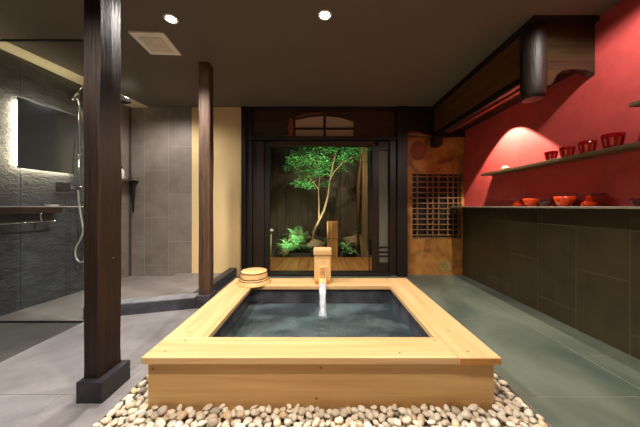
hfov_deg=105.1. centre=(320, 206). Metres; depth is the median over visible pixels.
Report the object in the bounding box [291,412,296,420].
pebble
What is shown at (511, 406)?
pebble
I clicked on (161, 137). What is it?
wall
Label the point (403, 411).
pebble
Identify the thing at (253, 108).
trim
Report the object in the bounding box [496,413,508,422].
pebble
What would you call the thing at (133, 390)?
pebble
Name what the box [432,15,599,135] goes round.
ceiling beam
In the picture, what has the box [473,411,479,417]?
pebble
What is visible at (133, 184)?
brush
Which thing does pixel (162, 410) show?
pebble
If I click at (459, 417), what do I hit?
pebble
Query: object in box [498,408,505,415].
pebble
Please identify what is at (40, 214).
towel rail
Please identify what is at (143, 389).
pebble
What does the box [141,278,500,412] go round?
bathtub
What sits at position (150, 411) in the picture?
pebble
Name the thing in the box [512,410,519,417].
pebble
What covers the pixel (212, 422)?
pebble
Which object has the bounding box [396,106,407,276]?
trim
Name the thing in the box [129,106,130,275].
trim
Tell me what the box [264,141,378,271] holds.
door
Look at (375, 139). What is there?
trim
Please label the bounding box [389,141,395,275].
trim
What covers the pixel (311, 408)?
pebble
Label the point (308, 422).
gravel
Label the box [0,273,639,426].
floor
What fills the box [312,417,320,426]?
pebble
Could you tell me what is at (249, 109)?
trim
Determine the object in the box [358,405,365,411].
pebble
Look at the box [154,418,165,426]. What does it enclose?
pebble
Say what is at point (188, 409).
pebble
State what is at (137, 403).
pebble
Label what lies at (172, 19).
recessed light
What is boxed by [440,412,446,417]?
pebble
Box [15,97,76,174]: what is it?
wall mirror
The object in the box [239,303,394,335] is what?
water
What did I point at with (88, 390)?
stone plinth
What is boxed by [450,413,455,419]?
pebble
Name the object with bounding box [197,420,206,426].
pebble
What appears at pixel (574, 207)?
stone ledge
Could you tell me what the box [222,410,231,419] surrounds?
pebble
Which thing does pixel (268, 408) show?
pebble
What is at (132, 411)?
pebble
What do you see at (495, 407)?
pebble
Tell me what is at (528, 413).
pebble
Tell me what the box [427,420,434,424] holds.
pebble
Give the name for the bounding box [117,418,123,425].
pebble
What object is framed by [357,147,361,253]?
post
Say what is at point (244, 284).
basin
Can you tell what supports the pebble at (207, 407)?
on the floor at (568, 377)
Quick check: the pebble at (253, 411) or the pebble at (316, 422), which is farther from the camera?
the pebble at (253, 411)
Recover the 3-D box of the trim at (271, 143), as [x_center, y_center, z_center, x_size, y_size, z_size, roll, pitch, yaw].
[0.000,-0.802,3.150,1.320,0.055,0.100,0,0,0]
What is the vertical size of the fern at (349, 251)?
0.107 m
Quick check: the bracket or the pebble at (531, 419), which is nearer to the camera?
the pebble at (531, 419)
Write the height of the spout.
0.289 m
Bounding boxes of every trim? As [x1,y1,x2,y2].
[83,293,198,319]
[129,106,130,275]
[193,268,236,292]
[241,106,246,270]
[247,107,252,267]
[252,107,433,110]
[252,136,396,142]
[253,141,263,267]
[267,272,390,275]
[269,141,372,146]
[270,270,371,271]
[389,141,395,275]
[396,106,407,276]
[408,111,464,136]
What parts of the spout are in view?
spout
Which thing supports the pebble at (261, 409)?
on the pebble
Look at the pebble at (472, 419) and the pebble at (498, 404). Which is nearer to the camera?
the pebble at (472, 419)
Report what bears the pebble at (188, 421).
on the gravel
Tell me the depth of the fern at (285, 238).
4.29 m
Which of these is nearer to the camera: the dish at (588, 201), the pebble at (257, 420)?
the pebble at (257, 420)
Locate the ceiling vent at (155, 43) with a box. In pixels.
[128,30,181,55]
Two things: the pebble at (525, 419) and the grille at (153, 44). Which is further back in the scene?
the grille at (153, 44)
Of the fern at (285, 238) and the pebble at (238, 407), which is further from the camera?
the fern at (285, 238)
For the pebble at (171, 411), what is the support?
on the floor at (568, 377)
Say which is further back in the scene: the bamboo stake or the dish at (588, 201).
the bamboo stake
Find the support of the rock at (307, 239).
on the soil at (296, 253)
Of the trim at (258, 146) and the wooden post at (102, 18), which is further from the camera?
the trim at (258, 146)
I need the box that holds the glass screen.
[0,39,83,322]
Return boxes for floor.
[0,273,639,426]
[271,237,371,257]
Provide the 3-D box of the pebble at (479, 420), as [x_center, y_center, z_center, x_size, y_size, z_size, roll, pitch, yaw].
[0.649,0.875,1.004,0.028,0.016,0.020,0,0,10]
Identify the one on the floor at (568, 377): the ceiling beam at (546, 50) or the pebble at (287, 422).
the pebble at (287, 422)
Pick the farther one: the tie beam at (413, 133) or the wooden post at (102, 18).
the tie beam at (413, 133)
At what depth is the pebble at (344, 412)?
1.03 m
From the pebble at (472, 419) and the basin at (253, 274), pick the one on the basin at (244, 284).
the basin at (253, 274)
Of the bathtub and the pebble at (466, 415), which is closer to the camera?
the pebble at (466, 415)
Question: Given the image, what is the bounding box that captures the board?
[359,234,370,256]
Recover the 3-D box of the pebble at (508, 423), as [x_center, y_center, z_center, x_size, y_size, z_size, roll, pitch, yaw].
[0.758,0.870,0.978,0.031,0.018,0.026,0,0,30]
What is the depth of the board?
4.10 m
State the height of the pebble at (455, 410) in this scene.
0.026 m
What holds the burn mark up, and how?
attached to the wall at (424, 255)
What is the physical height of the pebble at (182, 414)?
0.029 m
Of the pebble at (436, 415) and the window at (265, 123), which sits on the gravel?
the pebble at (436, 415)
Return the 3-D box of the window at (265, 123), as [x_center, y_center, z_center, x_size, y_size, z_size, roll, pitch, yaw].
[0.043,-1.046,3.128,1.815,0.337,0.064,0,0,0]
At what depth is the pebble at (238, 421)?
0.99 m
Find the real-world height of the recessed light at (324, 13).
0.004 m
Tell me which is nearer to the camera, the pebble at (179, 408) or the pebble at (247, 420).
the pebble at (247, 420)
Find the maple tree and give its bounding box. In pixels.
[282,147,371,238]
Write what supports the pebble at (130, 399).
on the floor at (568, 377)
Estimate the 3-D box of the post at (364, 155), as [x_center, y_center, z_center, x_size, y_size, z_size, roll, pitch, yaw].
[0.757,-0.405,4.220,0.085,2.650,0.040,0,0,0]
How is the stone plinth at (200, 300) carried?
on the floor at (568, 377)
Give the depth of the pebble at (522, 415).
1.03 m
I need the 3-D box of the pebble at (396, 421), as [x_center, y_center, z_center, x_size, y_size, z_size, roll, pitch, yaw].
[0.306,0.867,0.986,0.035,0.020,0.034,0,0,27]
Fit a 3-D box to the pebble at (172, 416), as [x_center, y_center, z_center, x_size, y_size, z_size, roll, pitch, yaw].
[-0.612,0.868,1.014,0.028,0.014,0.021,0,0,-44]
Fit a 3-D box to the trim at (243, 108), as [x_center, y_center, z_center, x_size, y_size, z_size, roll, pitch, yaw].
[-0.965,-0.190,3.125,0.060,2.120,0.150,0,0,0]
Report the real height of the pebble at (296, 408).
0.023 m
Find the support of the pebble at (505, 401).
on the floor at (568, 377)
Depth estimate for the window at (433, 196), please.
3.19 m
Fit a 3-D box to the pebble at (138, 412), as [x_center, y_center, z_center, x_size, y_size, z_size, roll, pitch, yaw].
[-0.769,0.873,1.038,0.043,0.020,0.026,0,0,-37]
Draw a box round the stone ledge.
[451,206,639,208]
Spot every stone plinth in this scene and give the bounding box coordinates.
[76,360,129,402]
[195,290,215,307]
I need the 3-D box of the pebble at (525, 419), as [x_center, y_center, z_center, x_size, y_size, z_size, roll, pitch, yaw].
[0.835,0.871,0.998,0.020,0.017,0.029,0,0,32]
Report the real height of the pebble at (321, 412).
0.025 m
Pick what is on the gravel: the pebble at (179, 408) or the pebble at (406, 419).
the pebble at (406, 419)
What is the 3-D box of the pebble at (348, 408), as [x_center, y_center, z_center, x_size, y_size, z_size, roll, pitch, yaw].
[0.121,0.880,1.057,0.031,0.022,0.036,0,0,30]
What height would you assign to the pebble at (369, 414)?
0.022 m
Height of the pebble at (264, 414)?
0.018 m
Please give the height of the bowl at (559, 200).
0.070 m
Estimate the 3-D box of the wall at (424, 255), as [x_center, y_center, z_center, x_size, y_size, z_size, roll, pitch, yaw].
[1.452,-0.005,3.166,0.755,1.750,0.108,0,0,0]
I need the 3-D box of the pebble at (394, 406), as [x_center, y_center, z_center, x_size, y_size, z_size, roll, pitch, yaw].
[0.320,0.867,1.058,0.023,0.021,0.032,0,0,8]
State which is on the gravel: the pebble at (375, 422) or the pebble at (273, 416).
the pebble at (273, 416)
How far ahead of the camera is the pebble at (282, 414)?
1.03 m
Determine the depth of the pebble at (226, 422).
0.99 m
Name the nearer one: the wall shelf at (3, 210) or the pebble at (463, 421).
the pebble at (463, 421)
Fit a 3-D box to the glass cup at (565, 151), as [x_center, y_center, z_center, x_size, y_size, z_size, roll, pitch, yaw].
[1.752,-0.384,1.745,0.086,0.076,0.086,0,0,0]
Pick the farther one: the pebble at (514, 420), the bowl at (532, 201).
the bowl at (532, 201)
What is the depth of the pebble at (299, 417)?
1.02 m
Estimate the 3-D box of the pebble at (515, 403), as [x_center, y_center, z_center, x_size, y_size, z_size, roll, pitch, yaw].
[0.859,0.867,1.074,0.034,0.017,0.026,0,0,38]
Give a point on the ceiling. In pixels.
(260, 53)
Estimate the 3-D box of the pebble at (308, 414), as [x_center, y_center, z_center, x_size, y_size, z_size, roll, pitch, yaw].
[-0.050,0.873,1.026,0.030,0.018,0.028,0,0,1]
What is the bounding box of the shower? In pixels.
[56,86,131,262]
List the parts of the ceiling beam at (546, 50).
rail, rail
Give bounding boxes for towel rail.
[0,213,55,224]
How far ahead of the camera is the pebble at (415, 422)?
0.97 m
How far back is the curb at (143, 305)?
2.03 m
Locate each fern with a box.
[274,238,293,250]
[276,239,304,250]
[287,226,313,242]
[338,241,353,249]
[341,248,357,253]
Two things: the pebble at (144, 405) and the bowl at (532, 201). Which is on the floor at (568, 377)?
the pebble at (144, 405)
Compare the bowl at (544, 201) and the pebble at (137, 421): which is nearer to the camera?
the pebble at (137, 421)
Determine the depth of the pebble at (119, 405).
1.06 m
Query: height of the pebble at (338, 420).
0.027 m
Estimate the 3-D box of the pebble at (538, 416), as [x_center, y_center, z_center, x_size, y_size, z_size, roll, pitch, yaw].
[0.900,0.866,1.006,0.024,0.017,0.028,0,0,-36]
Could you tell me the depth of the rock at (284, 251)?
4.16 m
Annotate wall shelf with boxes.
[0,207,61,213]
[481,141,639,175]
[629,100,639,106]
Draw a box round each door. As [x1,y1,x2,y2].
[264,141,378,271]
[378,141,388,271]
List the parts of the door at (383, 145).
rail, frosted pane, rail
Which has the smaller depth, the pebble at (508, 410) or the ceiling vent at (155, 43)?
the pebble at (508, 410)
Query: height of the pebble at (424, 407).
0.024 m
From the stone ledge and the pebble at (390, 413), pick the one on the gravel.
the pebble at (390, 413)
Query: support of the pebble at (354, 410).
on the floor at (568, 377)
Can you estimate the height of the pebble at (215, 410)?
0.020 m
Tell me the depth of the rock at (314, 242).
4.36 m
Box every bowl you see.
[523,198,538,205]
[538,198,554,205]
[553,196,575,205]
[629,198,639,205]
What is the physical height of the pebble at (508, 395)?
0.021 m
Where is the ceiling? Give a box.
[0,0,620,106]
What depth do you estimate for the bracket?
3.00 m
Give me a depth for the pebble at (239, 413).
1.02 m
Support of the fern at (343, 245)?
on the soil at (296, 253)
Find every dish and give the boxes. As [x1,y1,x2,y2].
[510,199,522,205]
[571,193,608,205]
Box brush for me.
[131,181,135,211]
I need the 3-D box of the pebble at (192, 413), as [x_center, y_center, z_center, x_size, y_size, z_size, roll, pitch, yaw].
[-0.539,0.867,1.025,0.030,0.020,0.042,0,0,-33]
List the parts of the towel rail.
rail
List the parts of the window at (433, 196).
frame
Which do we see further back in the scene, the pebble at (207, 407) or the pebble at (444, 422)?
the pebble at (207, 407)
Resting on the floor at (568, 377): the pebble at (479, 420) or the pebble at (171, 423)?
the pebble at (171, 423)
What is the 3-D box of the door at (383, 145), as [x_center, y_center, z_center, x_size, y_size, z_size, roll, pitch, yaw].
[0.803,0.002,3.143,0.131,1.673,0.045,0,0,0]
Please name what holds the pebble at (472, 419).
on the floor at (568, 377)
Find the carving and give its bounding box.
[288,118,293,135]
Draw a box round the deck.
[270,257,371,269]
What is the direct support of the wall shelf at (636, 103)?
attached to the wall at (577, 108)
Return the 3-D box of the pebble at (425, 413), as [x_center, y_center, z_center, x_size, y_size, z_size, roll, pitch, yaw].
[0.442,0.870,1.028,0.029,0.017,0.027,0,0,-15]
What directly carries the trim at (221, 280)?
attached to the wall at (161, 137)
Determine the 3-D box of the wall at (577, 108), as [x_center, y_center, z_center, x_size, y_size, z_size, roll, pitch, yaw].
[1.877,-0.190,0.960,0.145,2.120,4.520,0,0,0]
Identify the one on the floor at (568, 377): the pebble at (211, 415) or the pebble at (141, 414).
the pebble at (211, 415)
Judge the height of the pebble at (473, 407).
0.018 m
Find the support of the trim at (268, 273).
on the floor at (568, 377)
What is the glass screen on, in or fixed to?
on the floor at (568, 377)
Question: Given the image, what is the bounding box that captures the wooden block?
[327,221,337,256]
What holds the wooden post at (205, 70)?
on the floor at (568, 377)
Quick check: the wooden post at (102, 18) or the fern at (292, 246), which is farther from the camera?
the fern at (292, 246)
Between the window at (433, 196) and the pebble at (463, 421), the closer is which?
the pebble at (463, 421)
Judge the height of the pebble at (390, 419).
0.018 m
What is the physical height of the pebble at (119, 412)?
0.024 m
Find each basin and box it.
[237,276,270,287]
[240,267,267,281]
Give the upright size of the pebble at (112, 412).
0.022 m
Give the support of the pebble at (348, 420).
on the floor at (568, 377)
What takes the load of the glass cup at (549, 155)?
on the wall shelf at (635, 146)
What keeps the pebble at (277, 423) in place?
on the gravel
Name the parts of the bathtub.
panel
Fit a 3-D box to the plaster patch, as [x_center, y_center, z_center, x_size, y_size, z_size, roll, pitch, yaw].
[1.573,0.755,3.111,0.165,0.143,0.002,0,0,0]
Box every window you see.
[253,111,395,135]
[412,174,461,238]
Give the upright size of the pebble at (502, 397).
0.016 m
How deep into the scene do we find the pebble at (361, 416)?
1.02 m
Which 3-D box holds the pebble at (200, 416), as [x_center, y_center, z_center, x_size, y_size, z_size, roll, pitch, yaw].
[-0.496,0.866,1.012,0.034,0.024,0.040,0,0,-18]
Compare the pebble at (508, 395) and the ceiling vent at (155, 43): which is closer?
the pebble at (508, 395)
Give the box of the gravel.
[92,373,541,426]
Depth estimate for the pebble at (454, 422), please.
0.98 m
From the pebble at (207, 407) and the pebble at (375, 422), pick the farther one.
the pebble at (207, 407)
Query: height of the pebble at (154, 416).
0.020 m
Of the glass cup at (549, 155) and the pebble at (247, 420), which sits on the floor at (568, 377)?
the pebble at (247, 420)
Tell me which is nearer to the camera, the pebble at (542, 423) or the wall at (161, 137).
the pebble at (542, 423)
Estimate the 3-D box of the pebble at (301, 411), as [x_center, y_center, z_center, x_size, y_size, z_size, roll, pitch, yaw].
[-0.082,0.866,1.038,0.034,0.021,0.034,0,0,-28]
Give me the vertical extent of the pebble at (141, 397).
0.022 m
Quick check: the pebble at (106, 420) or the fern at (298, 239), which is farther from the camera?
the fern at (298, 239)
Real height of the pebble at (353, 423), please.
0.023 m
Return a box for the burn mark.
[410,141,426,159]
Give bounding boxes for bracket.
[430,136,442,146]
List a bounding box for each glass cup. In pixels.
[544,151,558,159]
[559,146,575,156]
[577,140,597,152]
[600,132,625,148]
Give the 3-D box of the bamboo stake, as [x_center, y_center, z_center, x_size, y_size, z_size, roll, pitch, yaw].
[-0.840,0.645,4.080,0.100,0.551,0.100,0,0,0]
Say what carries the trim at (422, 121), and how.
on the wall at (424, 255)
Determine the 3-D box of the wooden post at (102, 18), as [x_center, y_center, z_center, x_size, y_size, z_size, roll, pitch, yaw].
[-1.039,-0.236,1.171,0.084,2.026,0.134,0,0,0]
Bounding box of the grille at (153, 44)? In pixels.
[139,37,172,51]
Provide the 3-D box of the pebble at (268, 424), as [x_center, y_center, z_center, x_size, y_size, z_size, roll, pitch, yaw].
[-0.214,0.880,0.988,0.030,0.014,0.026,0,0,-9]
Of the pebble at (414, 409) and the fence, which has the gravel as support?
the pebble at (414, 409)
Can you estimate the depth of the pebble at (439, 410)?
1.04 m
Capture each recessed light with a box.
[163,14,178,23]
[318,9,331,20]
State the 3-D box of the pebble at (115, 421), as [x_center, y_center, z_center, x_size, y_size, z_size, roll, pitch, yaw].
[-0.836,0.874,0.992,0.025,0.017,0.031,0,0,-43]
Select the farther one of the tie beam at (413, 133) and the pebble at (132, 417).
the tie beam at (413, 133)
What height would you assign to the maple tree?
2.002 m
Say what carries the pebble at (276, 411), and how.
on the gravel
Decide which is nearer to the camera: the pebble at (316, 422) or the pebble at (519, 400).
the pebble at (316, 422)
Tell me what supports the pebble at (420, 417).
on the floor at (568, 377)
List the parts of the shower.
mixer handle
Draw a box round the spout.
[313,247,331,285]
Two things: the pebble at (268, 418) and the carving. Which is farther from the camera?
the carving
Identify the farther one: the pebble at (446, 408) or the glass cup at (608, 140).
the glass cup at (608, 140)
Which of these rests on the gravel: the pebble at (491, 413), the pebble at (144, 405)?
the pebble at (491, 413)
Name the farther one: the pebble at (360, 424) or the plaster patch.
the plaster patch
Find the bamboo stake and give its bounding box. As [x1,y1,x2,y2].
[270,229,273,256]
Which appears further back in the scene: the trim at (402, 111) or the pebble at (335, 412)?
the trim at (402, 111)
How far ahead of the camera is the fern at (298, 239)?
4.29 m
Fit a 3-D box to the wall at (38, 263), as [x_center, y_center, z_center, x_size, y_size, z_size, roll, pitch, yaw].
[-2.717,-0.180,0.907,0.120,2.140,4.430,0,0,7]
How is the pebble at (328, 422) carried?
on the floor at (568, 377)
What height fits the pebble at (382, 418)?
0.022 m
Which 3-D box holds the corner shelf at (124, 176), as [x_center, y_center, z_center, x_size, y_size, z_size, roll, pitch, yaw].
[-2.349,-0.337,2.974,0.126,0.034,0.228,0,0,0]
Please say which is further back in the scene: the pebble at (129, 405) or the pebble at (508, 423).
the pebble at (129, 405)
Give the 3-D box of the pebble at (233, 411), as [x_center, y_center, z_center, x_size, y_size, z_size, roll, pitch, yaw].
[-0.378,0.894,1.057,0.029,0.020,0.039,0,0,-33]
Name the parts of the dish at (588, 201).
plate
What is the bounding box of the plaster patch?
[438,260,450,271]
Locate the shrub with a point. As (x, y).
(306, 248)
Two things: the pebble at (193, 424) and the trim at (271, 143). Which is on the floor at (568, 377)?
the pebble at (193, 424)
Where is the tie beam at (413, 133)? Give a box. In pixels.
[408,130,432,137]
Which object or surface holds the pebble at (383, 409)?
on the gravel
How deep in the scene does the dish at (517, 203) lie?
2.13 m
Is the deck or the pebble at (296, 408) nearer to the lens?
the pebble at (296, 408)
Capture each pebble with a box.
[100,417,111,423]
[106,408,115,416]
[111,418,117,425]
[113,401,122,409]
[115,409,124,416]
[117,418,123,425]
[125,397,132,403]
[125,402,134,409]
[127,408,137,414]
[127,414,135,421]
[131,388,136,393]
[133,418,144,424]
[134,400,141,406]
[134,408,145,416]
[136,395,144,401]
[137,381,145,387]
[138,387,146,393]
[138,403,147,409]
[138,410,145,417]
[147,409,152,416]
[150,413,158,419]
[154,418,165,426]
[157,405,167,415]
[166,420,176,426]
[167,409,174,416]
[169,413,176,419]
[176,404,182,410]
[177,411,187,420]
[184,406,193,414]
[185,418,192,424]
[188,410,195,417]
[191,421,197,426]
[196,412,205,420]
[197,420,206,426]
[203,404,212,410]
[207,414,217,419]
[207,417,218,426]
[209,407,219,414]
[221,419,229,426]
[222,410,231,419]
[231,409,236,417]
[234,419,240,426]
[235,405,243,411]
[236,410,243,416]
[243,417,252,424]
[251,409,256,415]
[253,416,262,426]
[258,406,264,412]
[260,412,266,417]
[264,421,271,426]
[265,415,270,421]
[266,405,271,412]
[271,414,278,419]
[273,408,279,414]
[273,418,280,426]
[279,411,287,418]
[284,419,291,425]
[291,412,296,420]
[293,404,299,413]
[297,414,303,419]
[298,407,305,415]
[305,412,311,418]
[309,405,314,412]
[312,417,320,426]
[318,409,324,417]
[325,420,330,426]
[330,409,339,416]
[334,416,343,424]
[340,408,347,416]
[345,417,353,426]
[346,406,351,413]
[350,407,358,413]
[350,421,357,426]
[355,420,363,426]
[357,412,364,419]
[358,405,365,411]
[366,411,372,420]
[373,419,378,425]
[378,413,385,422]
[380,405,386,413]
[387,410,393,416]
[387,417,395,425]
[392,404,397,410]
[393,418,400,426]
[398,407,407,414]
[402,414,411,424]
[411,405,420,414]
[413,420,422,426]
[417,413,423,424]
[420,404,427,410]
[422,411,430,416]
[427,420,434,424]
[433,412,440,420]
[435,407,441,412]
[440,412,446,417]
[441,420,448,425]
[443,404,449,411]
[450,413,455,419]
[451,406,460,415]
[451,418,459,426]
[456,414,462,422]
[459,420,468,426]
[461,410,471,419]
[468,404,477,410]
[469,415,475,423]
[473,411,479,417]
[475,417,482,422]
[487,417,500,426]
[488,410,496,417]
[492,404,500,410]
[494,401,504,408]
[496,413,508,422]
[498,394,505,399]
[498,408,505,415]
[502,399,512,404]
[504,406,511,415]
[505,392,512,399]
[506,421,515,426]
[507,404,519,410]
[508,416,519,424]
[512,400,521,407]
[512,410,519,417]
[515,397,523,403]
[519,411,524,421]
[523,416,528,423]
[524,410,533,417]
[529,417,536,423]
[536,414,544,420]
[538,419,547,426]
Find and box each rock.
[277,248,289,256]
[288,231,310,243]
[306,239,324,249]
[343,235,356,247]
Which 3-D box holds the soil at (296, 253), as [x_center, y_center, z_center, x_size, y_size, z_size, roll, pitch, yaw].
[-0.050,0.793,4.575,2.480,0.316,1.030,0,0,0]
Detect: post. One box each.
[83,0,121,377]
[198,62,213,294]
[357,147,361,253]
[362,147,367,248]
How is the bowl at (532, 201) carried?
on the stone ledge
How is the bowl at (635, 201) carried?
on the stone ledge
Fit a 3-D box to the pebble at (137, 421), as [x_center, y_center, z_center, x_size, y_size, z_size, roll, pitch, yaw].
[-0.737,0.869,0.992,0.046,0.021,0.029,0,0,-11]
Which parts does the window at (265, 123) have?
paper pane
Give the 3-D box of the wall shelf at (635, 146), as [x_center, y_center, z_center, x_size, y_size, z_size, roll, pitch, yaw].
[1.756,-0.334,0.651,0.132,0.024,3.883,0,0,0]
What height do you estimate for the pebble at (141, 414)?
0.017 m
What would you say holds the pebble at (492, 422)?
on the floor at (568, 377)
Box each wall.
[0,49,128,315]
[131,107,240,275]
[408,137,463,274]
[463,0,639,359]
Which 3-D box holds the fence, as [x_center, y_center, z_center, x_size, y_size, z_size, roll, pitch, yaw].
[0.079,-0.600,5.145,3.957,3.060,0.090,0,0,0]
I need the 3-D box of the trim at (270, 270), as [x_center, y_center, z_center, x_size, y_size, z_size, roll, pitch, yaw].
[0.115,0.853,3.183,1.670,0.034,0.043,0,0,0]
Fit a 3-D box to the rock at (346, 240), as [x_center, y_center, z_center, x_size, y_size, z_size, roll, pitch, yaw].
[0.623,0.672,4.554,0.415,0.294,0.336,0,0,0]
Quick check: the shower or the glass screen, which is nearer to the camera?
the glass screen
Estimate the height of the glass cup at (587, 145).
0.082 m
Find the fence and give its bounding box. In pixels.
[270,143,377,238]
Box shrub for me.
[296,242,311,251]
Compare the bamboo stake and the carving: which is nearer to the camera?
the carving
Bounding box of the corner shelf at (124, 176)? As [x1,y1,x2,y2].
[122,176,138,180]
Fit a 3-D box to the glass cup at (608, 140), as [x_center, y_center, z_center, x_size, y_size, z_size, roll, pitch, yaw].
[1.752,-0.390,1.471,0.098,0.088,0.098,0,0,0]

